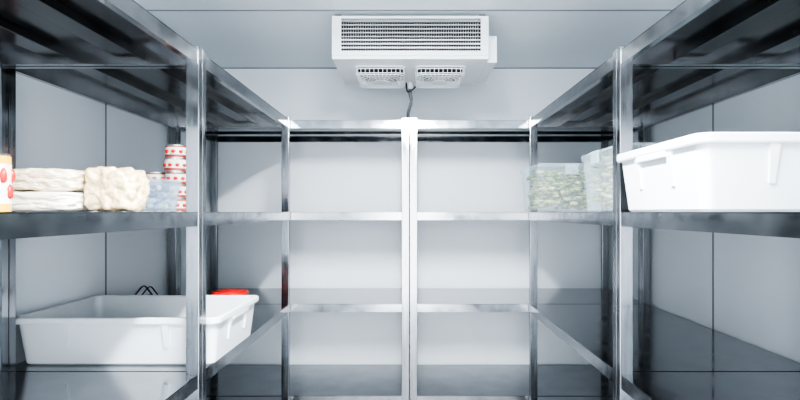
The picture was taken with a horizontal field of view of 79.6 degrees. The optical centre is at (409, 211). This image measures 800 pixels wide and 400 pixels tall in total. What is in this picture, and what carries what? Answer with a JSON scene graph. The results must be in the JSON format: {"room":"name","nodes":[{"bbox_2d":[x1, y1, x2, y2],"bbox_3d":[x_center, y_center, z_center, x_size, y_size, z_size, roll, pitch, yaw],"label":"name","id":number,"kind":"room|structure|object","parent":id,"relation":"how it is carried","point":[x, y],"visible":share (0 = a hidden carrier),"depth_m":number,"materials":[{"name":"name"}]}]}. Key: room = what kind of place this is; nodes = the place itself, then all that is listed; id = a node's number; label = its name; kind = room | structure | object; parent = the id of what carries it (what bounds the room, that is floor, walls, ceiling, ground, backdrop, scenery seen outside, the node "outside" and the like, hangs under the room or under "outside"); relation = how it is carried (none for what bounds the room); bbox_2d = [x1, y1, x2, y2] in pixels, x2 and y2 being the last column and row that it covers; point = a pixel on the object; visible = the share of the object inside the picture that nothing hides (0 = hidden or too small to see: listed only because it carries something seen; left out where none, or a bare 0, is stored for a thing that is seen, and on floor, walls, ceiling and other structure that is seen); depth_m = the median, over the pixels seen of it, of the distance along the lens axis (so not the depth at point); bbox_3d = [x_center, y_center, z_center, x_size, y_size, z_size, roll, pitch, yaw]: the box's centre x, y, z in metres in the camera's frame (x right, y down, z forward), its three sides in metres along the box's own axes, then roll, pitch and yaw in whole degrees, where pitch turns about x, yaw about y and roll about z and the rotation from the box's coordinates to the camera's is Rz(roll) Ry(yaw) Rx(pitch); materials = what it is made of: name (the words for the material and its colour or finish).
{"room":"walk-in refrigerator","nodes":[
{"label":"walk-in refrigerator","id":0,"kind":"room"},
{"bbox_2d":[16,73,209,363],"bbox_3d":[-1.360,0.125,1.080,0.100,2.150,4.160,0,0,0],"label":"wall","id":1,"kind":"structure","parent":0,"point":[57,128],"depth_m":1.92,"materials":[{"name":"white metal"}]},
{"bbox_2d":[105,105,106,294],"bbox_3d":[-1.309,0.125,2.070,0.002,2.150,0.010,0,0,0],"label":"trim","id":2,"kind":"structure","parent":1,"relation":"attached to","point":[105,105],"depth_m":2.07,"materials":[{"name":"grey metal"}]},
{"bbox_2d":[218,69,600,393],"bbox_3d":[0.000,0.125,3.210,2.820,2.150,0.100,0,0,0],"label":"wall","id":3,"kind":"structure","parent":0,"point":[324,176],"depth_m":3.16,"materials":[{"name":"white metal"}]},
{"bbox_2d":[223,68,595,68],"bbox_3d":[0.000,-0.946,3.158,2.620,0.008,0.004,0,0,0],"label":"trim","id":4,"kind":"structure","parent":3,"relation":"attached to","point":[223,68],"depth_m":3.16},
{"bbox_2d":[134,0,684,67],"bbox_3d":[0.000,-1.000,1.080,2.820,0.100,4.360,0,0,0],"label":"ceiling","id":5,"kind":"structure","parent":0,"point":[230,39],"depth_m":2.43,"materials":[{"name":"white paint"}]},
{"bbox_2d":[147,10,671,10],"bbox_3d":[0.000,-0.949,2.260,2.620,0.002,0.012,0,0,0],"label":"trim","id":6,"kind":"structure","parent":5,"relation":"attached to","point":[147,10],"depth_m":2.26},
{"bbox_2d":[332,15,496,132],"bbox_3d":[0.029,-0.730,2.697,0.794,0.439,0.846,0,0,0],"label":"cooler","id":7,"kind":"object","parent":5,"relation":"attached to","point":[370,51],"depth_m":2.33,"materials":[{"name":"white metal"}]},
{"bbox_2d":[608,74,799,362],"bbox_3d":[1.360,0.125,1.080,0.100,2.150,4.160,0,0,0],"label":"wall","id":8,"kind":"structure","parent":0,"point":[757,278],"depth_m":1.94,"materials":[{"name":"white metal"}]},
{"bbox_2d":[712,105,713,329],"bbox_3d":[1.309,0.125,2.070,0.002,2.150,0.010,0,0,0],"label":"trim","id":9,"kind":"structure","parent":8,"relation":"attached to","point":[712,105],"depth_m":2.07,"materials":[{"name":"grey metal"}]},
{"bbox_3d":[0.000,1.250,1.080,2.820,0.100,4.360,0,0,0],"label":"floor","id":10,"kind":"structure","parent":0,"visible":0},
{"bbox_2d":[0,0,201,399],"bbox_3d":[-0.972,0.344,0.936,0.647,1.712,1.133,0,0,0],"label":"shelving unit","id":11,"kind":"object","parent":10,"relation":"on","point":[32,32],"visible":1,"depth_m":1.39,"materials":[{"name":"silver metal"}]},
{"bbox_2d":[0,153,15,211],"bbox_3d":[-1.061,-0.074,1.200,0.119,0.147,0.120,0,0,0],"label":"tin","id":12,"kind":"object","parent":11,"relation":"on","point":[7,174],"visible":1,"depth_m":1.20,"materials":[{"name":"metal"}]},
{"bbox_2d":[12,191,94,211],"bbox_3d":[-1.025,-0.029,1.360,0.230,0.057,0.150,0,0,0],"label":"flour bag","id":13,"kind":"object","parent":11,"relation":"on","point":[23,201],"visible":0.71,"depth_m":1.29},
{"bbox_2d":[12,168,85,191],"bbox_3d":[-1.010,-0.089,1.360,0.196,0.066,0.140,0,0,0],"label":"bag","id":14,"kind":"object","parent":13,"relation":"on","point":[28,179],"visible":0.67,"depth_m":1.30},
{"bbox_2d":[84,166,149,211],"bbox_3d":[-0.838,-0.065,1.375,0.140,0.129,0.110,0,0,0],"label":"bag","id":15,"kind":"object","parent":11,"relation":"on","point":[106,189],"visible":1,"depth_m":1.33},
{"bbox_2d":[8,49,289,399],"bbox_3d":[-0.972,0.344,2.054,0.647,1.712,1.099,0,0,0],"label":"shelving unit","id":16,"kind":"object","parent":10,"relation":"on","point":[157,94],"visible":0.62,"depth_m":1.93,"materials":[{"name":"silver metal"}]},
{"bbox_2d":[16,295,258,364],"bbox_3d":[-0.950,0.420,1.755,0.676,0.158,0.434,0,0,0],"label":"tub","id":17,"kind":"object","parent":16,"relation":"on","point":[98,329],"visible":0.98,"depth_m":1.56,"materials":[{"name":"white plastic"}]},
{"bbox_2d":[135,285,157,294],"bbox_3d":[-1.200,0.415,2.170,0.140,0.168,0.120,0,0,0],"label":"bag","id":18,"kind":"object","parent":16,"relation":"on","point":[146,287],"visible":0.21,"depth_m":2.18,"materials":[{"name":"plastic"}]},
{"bbox_2d":[144,172,164,211],"bbox_3d":[-1.018,-0.079,1.927,0.094,0.157,0.094,0,0,-41],"label":"stack","id":19,"kind":"object","parent":16,"relation":"in","point":[156,178],"visible":0.16,"depth_m":1.89,"materials":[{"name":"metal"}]},
{"bbox_2d":[144,184,169,209],"bbox_3d":[-0.920,-0.059,1.700,0.160,0.116,0.160,0,0,0],"label":"container","id":20,"kind":"object","parent":16,"relation":"on","point":[157,199],"visible":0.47,"depth_m":1.69,"materials":[{"name":"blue plastic"}]},
{"bbox_2d":[162,144,185,211],"bbox_3d":[-0.924,-0.132,1.906,0.097,0.262,0.095,0,0,23],"label":"stack","id":21,"kind":"object","parent":16,"relation":"on","point":[174,164],"visible":0.73,"depth_m":1.87,"materials":[{"name":"metal"}]},
{"bbox_2d":[211,289,248,294],"bbox_3d":[-0.826,0.430,2.220,0.174,0.140,0.120,0,0,0],"label":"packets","id":22,"kind":"object","parent":16,"relation":"on","point":[224,291],"visible":0.16,"depth_m":2.19,"materials":[{"name":"red plastic"}]},
{"bbox_2d":[178,118,408,399],"bbox_3d":[-0.648,0.344,2.878,1.293,1.712,0.540,0,0,0],"label":"shelving unit","id":23,"kind":"object","parent":10,"relation":"on","point":[307,382],"visible":0.69,"depth_m":2.78,"materials":[{"name":"silver metal"}]},
{"bbox_2d":[410,118,640,399],"bbox_3d":[0.648,0.344,2.878,1.293,1.712,0.540,0,0,0],"label":"shelving unit","id":24,"kind":"object","parent":10,"relation":"on","point":[427,382],"visible":0.66,"depth_m":2.77,"materials":[{"name":"silver metal"}]},
{"bbox_2d":[529,49,799,399],"bbox_3d":[0.972,0.344,2.054,0.647,1.712,1.099,0,0,0],"label":"shelving unit","id":25,"kind":"object","parent":10,"relation":"on","point":[663,341],"visible":0.71,"depth_m":1.91,"materials":[{"name":"silver metal"}]},
{"bbox_2d":[526,168,596,209],"bbox_3d":[0.738,-0.113,2.355,0.338,0.225,0.358,0,0,0],"label":"vegetables","id":26,"kind":"object","parent":25,"relation":"on","point":[564,184],"visible":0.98,"depth_m":2.27,"materials":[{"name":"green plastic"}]},
{"bbox_2d":[589,156,612,207],"bbox_3d":[0.842,-0.117,1.765,0.328,0.232,0.378,0,0,0],"label":"vegetables","id":27,"kind":"object","parent":25,"relation":"on","point":[606,190],"visible":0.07,"depth_m":1.82,"materials":[{"name":"white plastic"}]},
{"bbox_2d":[617,0,799,399],"bbox_3d":[0.972,0.344,0.936,0.647,1.712,1.133,0,0,0],"label":"shelving unit","id":28,"kind":"object","parent":10,"relation":"on","point":[695,32],"visible":1,"depth_m":1.38,"materials":[{"name":"silver metal"}]},
{"bbox_2d":[617,132,799,211],"bbox_3d":[0.938,-0.086,1.235,0.644,0.170,0.430,0,0,0],"label":"tub","id":29,"kind":"object","parent":28,"relation":"on","point":[705,171],"visible":1,"depth_m":1.04,"materials":[{"name":"white plastic"}]}
]}

